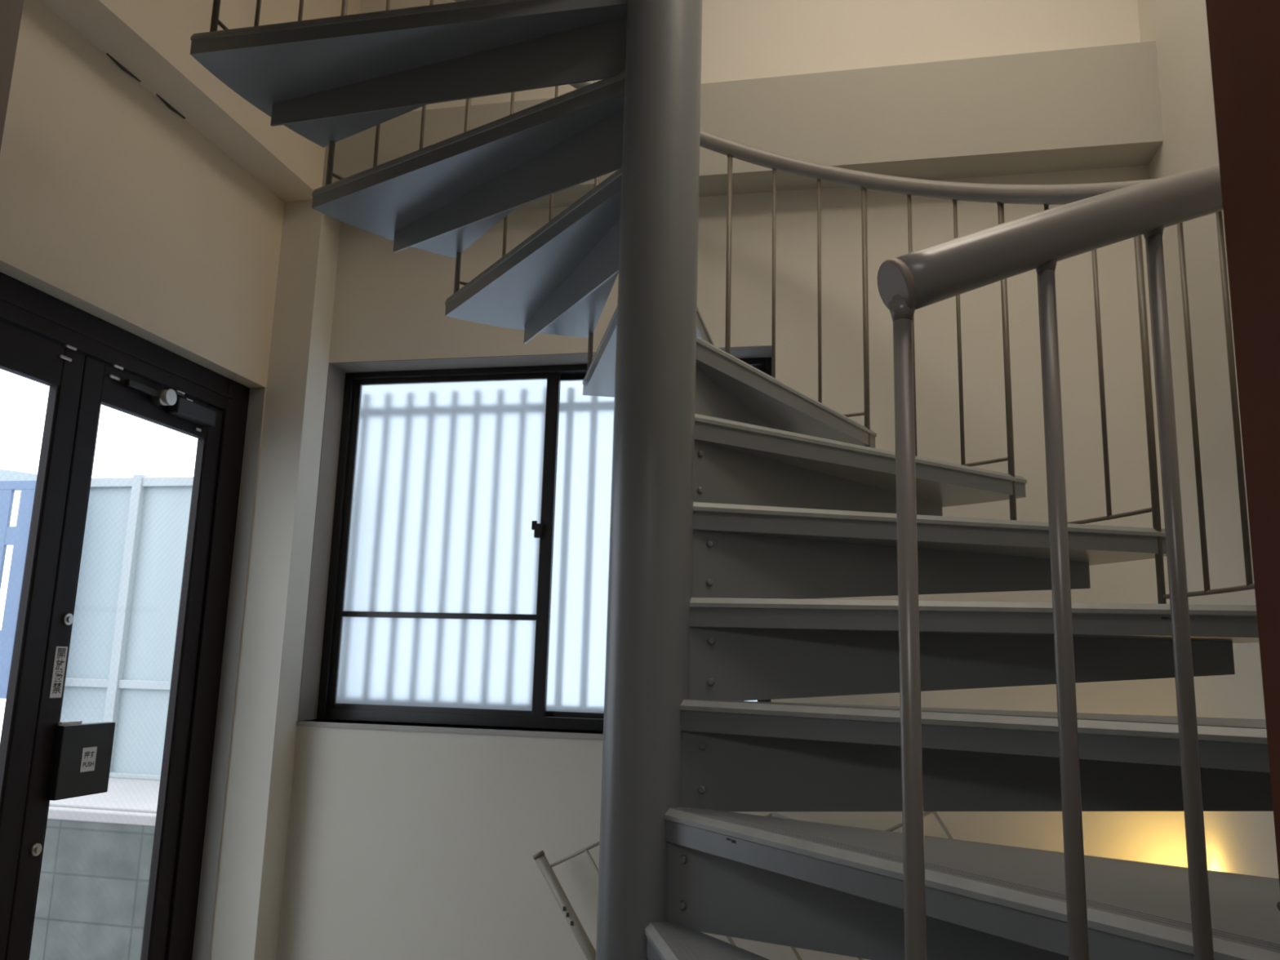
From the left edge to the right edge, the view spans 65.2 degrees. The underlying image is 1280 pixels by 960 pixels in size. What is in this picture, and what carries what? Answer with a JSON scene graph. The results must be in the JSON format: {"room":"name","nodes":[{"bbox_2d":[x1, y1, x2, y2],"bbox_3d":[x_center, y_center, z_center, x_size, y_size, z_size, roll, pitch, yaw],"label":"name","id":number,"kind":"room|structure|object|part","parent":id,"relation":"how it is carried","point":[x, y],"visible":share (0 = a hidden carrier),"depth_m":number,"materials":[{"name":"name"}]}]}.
{"room":"stairwell","nodes":[
{"label":"stairwell","id":0,"kind":"room"},
{"bbox_2d":[0,0,284,958],"bbox_3d":[-1.837,0.147,2.496,0.214,3.045,2.900,-1,-11,12],"label":"wall","id":1,"kind":"structure","parent":0,"point":[114,207],"depth_m":3.14,"materials":[{"name":"paint"}]},
{"bbox_2d":[0,320,84,959],"bbox_3d":[-1.810,0.597,2.521,0.044,2.140,0.716,-1,-11,12],"label":"door","id":2,"kind":"structure","parent":1,"relation":"in","point":[24,353],"depth_m":2.85,"materials":[{"name":"brown metal"}]},
{"bbox_2d":[4,355,222,959],"bbox_3d":[-1.640,0.725,3.195,0.093,2.142,0.689,-1,-11,12],"label":"door","id":3,"kind":"structure","parent":1,"relation":"in","point":[73,760],"depth_m":3.09,"materials":[{"name":"brown metal"}]},
{"bbox_3d":[-1.673,0.839,3.001,0.031,0.210,0.212,-1,-11,12],"label":"push plate","id":4,"kind":"part","parent":3,"relation":"part of","materials":[{"name":"black plastic"}]},
{"bbox_3d":[-1.608,-0.299,3.317,0.030,0.041,0.250,-1,-11,12],"label":"arm","id":5,"kind":"part","parent":3,"relation":"part of","materials":[{"name":"black plastic"}]},
{"bbox_2d":[0,271,249,959],"bbox_3d":[-1.756,0.609,2.869,0.097,2.275,1.678,-1,-11,12],"label":"door frame","id":6,"kind":"structure","parent":1,"relation":"attached to","point":[23,306],"depth_m":3.52,"materials":[{"name":"brown metal"}]},
{"bbox_2d":[191,387,266,959],"bbox_3d":[-1.506,0.762,3.656,0.064,2.274,0.006,-1,-11,12],"label":"trim","id":7,"kind":"structure","parent":1,"relation":"attached to","point":[228,685],"depth_m":3.66,"materials":[{"name":"beige paint"}]},
{"bbox_2d":[39,0,359,201],"bbox_3d":[-1.694,-2.017,2.878,0.383,1.355,2.900,-1,-11,12],"label":"beam","id":8,"kind":"structure","parent":0,"point":[150,39],"depth_m":3.31,"materials":[{"name":"paint"}]},
{"bbox_2d":[106,53,141,82],"bbox_3d":[-1.607,-1.281,3.109,0.013,0.010,0.150,-1,-11,12],"label":"crack","id":9,"kind":"structure","parent":8,"relation":"attached to","point":[120,65],"depth_m":3.11,"materials":[{"name":"black"}]},
{"bbox_2d":[155,93,185,119],"bbox_3d":[-1.561,-1.240,3.323,0.013,0.010,0.145,-1,-11,12],"label":"crack","id":10,"kind":"structure","parent":8,"relation":"attached to","point":[166,104],"depth_m":3.32,"materials":[{"name":"black"}]},
{"bbox_2d":[209,200,341,959],"bbox_3d":[-1.365,0.397,3.779,0.169,3.045,0.147,-1,-11,12],"label":"column","id":11,"kind":"structure","parent":0,"point":[250,886],"depth_m":3.71,"materials":[{"name":"beige paint"}]},
{"bbox_2d":[276,0,1187,959],"bbox_3d":[0.155,-0.252,3.767,3.590,4.400,0.220,-1,-11,12],"label":"wall","id":12,"kind":"structure","parent":0,"point":[402,845],"depth_m":3.56,"materials":[{"name":"beige paint"}]},
{"bbox_2d":[296,719,603,739],"bbox_3d":[-0.406,0.913,3.621,1.762,0.018,0.146,-1,-11,12],"label":"sill","id":13,"kind":"structure","parent":12,"relation":"attached to","point":[302,723],"depth_m":3.62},
{"bbox_2d":[297,345,772,720],"bbox_3d":[-0.386,0.219,3.750,1.762,1.393,0.134,-1,-11,12],"label":"window frame","id":14,"kind":"structure","parent":12,"relation":"attached to","point":[322,535],"depth_m":3.92,"materials":[{"name":"beige paint"}]},
{"bbox_2d":[316,357,771,731],"bbox_3d":[-0.365,0.238,3.849,1.760,1.391,0.087,-1,-11,12],"label":"window","id":15,"kind":"structure","parent":12,"relation":"in","point":[468,569],"depth_m":3.90,"materials":[{"name":"glass"}]},
{"bbox_3d":[-0.773,0.234,3.927,0.812,1.300,0.004,-1,-11,12],"label":"frosted pane","id":16,"kind":"part","parent":15,"relation":"part of","materials":[{"name":"white glass"}]},
{"bbox_3d":[-0.766,0.234,3.925,0.885,1.334,0.026,-1,-11,12],"label":"sash","id":17,"kind":"part","parent":15,"relation":"part of","materials":[{"name":"black metal"}]},
{"bbox_3d":[0.051,0.231,3.783,0.800,1.300,0.004,-1,-11,12],"label":"frosted pane","id":18,"kind":"part","parent":15,"relation":"part of","materials":[{"name":"white glass"}]},
{"bbox_3d":[0.051,0.231,3.783,0.860,1.334,0.022,-1,-11,12],"label":"sash","id":19,"kind":"part","parent":15,"relation":"part of","materials":[{"name":"black metal"}]},
{"bbox_2d":[321,40,1163,222],"bbox_3d":[0.257,-1.269,3.738,3.057,0.366,0.165,-1,-11,12],"label":"beam","id":20,"kind":"structure","parent":12,"relation":"attached to","point":[1094,107],"depth_m":3.51,"materials":[{"name":"paint"}]},
{"bbox_2d":[1137,0,1279,878],"bbox_3d":[1.537,-0.536,2.014,0.150,4.400,3.120,-1,-11,12],"label":"wall","id":21,"kind":"structure","parent":0,"point":[1241,842],"depth_m":2.93,"materials":[{"name":"beige paint"}]},
{"bbox_3d":[-0.199,1.702,2.004,3.590,0.100,3.200,-1,-11,12],"label":"floor","id":22,"kind":"structure","parent":0,"visible":0},
{"bbox_2d":[190,0,1279,959],"bbox_3d":[0.045,-0.664,2.193,2.430,4.650,2.430,2,-10,0],"label":"spiral staircase","id":23,"kind":"structure","parent":22,"relation":"on","point":[740,497],"depth_m":1.98,"materials":[{"name":"metal"}]},
{"bbox_3d":[-1.065,-1.620,2.619,0.025,1.006,0.025,-4,-12,27],"label":"post","id":24,"kind":"part","parent":23,"relation":"part of","materials":[{"name":"metal"}]},
{"bbox_3d":[-0.890,-1.343,2.992,0.025,1.006,0.025,-4,-12,27],"label":"post","id":25,"kind":"part","parent":23,"relation":"part of","materials":[{"name":"metal"}]},
{"bbox_3d":[-0.508,-0.978,2.511,1.078,0.153,0.006,-3,-11,23],"label":"bracket plate","id":26,"kind":"part","parent":23,"relation":"part of","materials":[{"name":"grey paint"}]},
{"bbox_3d":[-0.570,-1.080,3.265,0.025,1.006,0.025,-4,-12,27],"label":"post","id":27,"kind":"part","parent":23,"relation":"part of","materials":[{"name":"metal"}]},
{"bbox_3d":[-0.373,-0.742,2.667,0.006,0.153,1.078,12,-14,-43],"label":"bracket plate","id":28,"kind":"part","parent":23,"relation":"part of","materials":[{"name":"grey paint"}]},
{"bbox_3d":[-0.174,-0.517,2.755,0.006,0.153,1.078,6,-11,-21],"label":"bracket plate","id":29,"kind":"part","parent":23,"relation":"part of","materials":[{"name":"grey paint"}]},
{"bbox_3d":[-0.153,-0.842,3.391,0.025,1.006,0.025,2,-10,-3],"label":"post","id":30,"kind":"part","parent":23,"relation":"part of","materials":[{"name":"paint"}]},
{"bbox_3d":[0.296,-0.634,3.345,0.025,1.006,0.025,-4,-12,27],"label":"post","id":31,"kind":"part","parent":23,"relation":"part of","materials":[{"name":"metal"}]},
{"bbox_3d":[0.288,-0.114,2.664,0.006,0.153,1.078,-3,-11,23],"label":"bracket plate","id":32,"kind":"part","parent":23,"relation":"part of","materials":[{"name":"grey paint"}]},
{"bbox_3d":[0.478,0.063,2.489,1.078,0.153,0.006,12,-14,-43],"label":"bracket plate","id":33,"kind":"part","parent":23,"relation":"part of","materials":[{"name":"grey paint"}]},
{"bbox_3d":[0.067,-1.453,2.339,2.380,3.045,2.380,-1,-11,12],"label":"handrail","id":34,"kind":"part","parent":23,"relation":"part of","materials":[{"name":"metal"}]},
{"bbox_3d":[0.707,-0.459,3.129,0.025,1.006,0.025,-4,-12,27],"label":"post","id":35,"kind":"part","parent":23,"relation":"part of","materials":[{"name":"metal"}]},
{"bbox_3d":[0.427,0.690,1.485,0.006,0.153,1.078,12,-14,-43],"label":"bracket plate","id":36,"kind":"part","parent":23,"relation":"part of","materials":[{"name":"grey paint"}]},
{"bbox_3d":[0.600,0.226,2.251,1.078,0.153,0.006,6,-11,-21],"label":"bracket plate","id":37,"kind":"part","parent":23,"relation":"part of","materials":[{"name":"grey paint"}]},
{"bbox_3d":[0.233,0.325,0.849,0.026,1.011,0.026,-1,-11,12],"label":"newel post","id":38,"kind":"part","parent":23,"relation":"part of","materials":[{"name":"metal"}]},
{"bbox_3d":[0.634,0.380,1.980,1.078,0.153,0.006,1,-10,1],"label":"bracket plate","id":39,"kind":"part","parent":23,"relation":"part of","materials":[{"name":"grey paint"}]},
{"bbox_3d":[0.573,0.533,1.713,1.078,0.153,0.006,-3,-11,23],"label":"bracket plate","id":40,"kind":"part","parent":23,"relation":"part of","materials":[{"name":"grey paint"}]},
{"bbox_3d":[1.017,-0.313,2.770,0.025,1.006,0.025,-4,-12,27],"label":"post","id":41,"kind":"part","parent":23,"relation":"part of","materials":[{"name":"metal"}]},
{"bbox_3d":[1.178,-0.188,2.318,0.025,1.006,0.025,2,-10,-3],"label":"post","id":42,"kind":"part","parent":23,"relation":"part of","materials":[{"name":"metal"}]},
{"bbox_2d":[532,811,953,959],"bbox_3d":[0.498,1.458,3.182,1.756,0.845,0.125,-1,-11,12],"label":"railing","id":43,"kind":"object","parent":22,"relation":"on","point":[540,859],"visible":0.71,"depth_m":3.30,"materials":[{"name":"metal"}]},
{"bbox_3d":[0.006,1.532,3.240,0.409,0.619,0.011,-1,-11,12],"label":"upright rod","id":44,"kind":"part","parent":43,"relation":"part of","materials":[{"name":"paint"}]},
{"bbox_3d":[0.304,1.491,3.184,0.487,0.697,0.012,-1,-11,12],"label":"upright rod","id":45,"kind":"part","parent":43,"relation":"part of","materials":[{"name":"paint"}]},
{"bbox_3d":[0.492,1.488,3.144,0.460,0.698,0.012,-1,-11,12],"label":"upright rod","id":46,"kind":"part","parent":43,"relation":"part of","materials":[{"name":"paint"}]},
{"bbox_3d":[1.125,1.373,3.030,0.449,0.696,0.011,-1,-11,12],"label":"upright rod","id":47,"kind":"part","parent":43,"relation":"part of","materials":[{"name":"paint"}]},
{"bbox_3d":[-0.453,-0.790,0.945,3.590,4.400,0.148,-1,-11,12],"label":"wall","id":48,"kind":"structure","parent":0,"visible":0},
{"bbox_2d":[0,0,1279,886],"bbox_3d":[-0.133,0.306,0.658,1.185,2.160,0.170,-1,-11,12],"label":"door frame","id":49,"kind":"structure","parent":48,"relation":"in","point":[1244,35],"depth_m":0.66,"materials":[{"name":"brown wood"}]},
{"label":"outside","id":50,"kind":"structure","parent":0,"visible":0},
{"bbox_3d":[-5.565,1.605,2.189,6.980,0.100,10.500,-1,-11,12],"label":"ground","id":51,"kind":"structure","parent":50,"visible":0},
{"bbox_2d":[29,777,159,959],"bbox_3d":[-3.481,1.788,4.902,3.920,0.640,1.155,-1,-11,12],"label":"wall","id":52,"kind":"structure","parent":51,"relation":"on","point":[91,900],"depth_m":4.07,"materials":[{"name":"concrete"}]},
{"bbox_2d":[0,469,37,698],"bbox_3d":[-3.866,0.721,5.409,1.580,1.620,0.050,-1,-11,12],"label":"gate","id":53,"kind":"object","parent":52,"relation":"on","point":[17,536],"visible":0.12,"depth_m":5.34,"materials":[{"name":"metal"}]},
{"bbox_2d":[60,474,193,780],"bbox_3d":[-2.339,0.747,5.206,1.750,1.580,0.060,-1,-11,12],"label":"fence","id":54,"kind":"object","parent":52,"relation":"on","point":[122,642],"visible":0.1,"depth_m":5.30,"materials":[{"name":"white metal"}]},
{"bbox_3d":[-2.348,1.061,5.145,1.750,0.044,0.025,-1,-11,12],"label":"rail","id":55,"kind":"part","parent":54,"relation":"part of","materials":[{"name":"grey metal"}]},
{"bbox_3d":[-2.730,0.751,5.289,0.056,1.580,0.060,-1,-11,12],"label":"post","id":56,"kind":"part","parent":54,"relation":"part of","materials":[{"name":"grey metal"}]},
{"bbox_3d":[-2.361,1.510,5.062,1.750,0.025,0.025,-1,-11,12],"label":"rail","id":57,"kind":"part","parent":54,"relation":"part of","materials":[{"name":"grey metal"}]},
{"bbox_3d":[-2.319,0.009,5.337,1.750,0.050,0.030,-1,-11,12],"label":"rail","id":58,"kind":"part","parent":54,"relation":"part of","materials":[{"name":"grey metal"}]}
]}

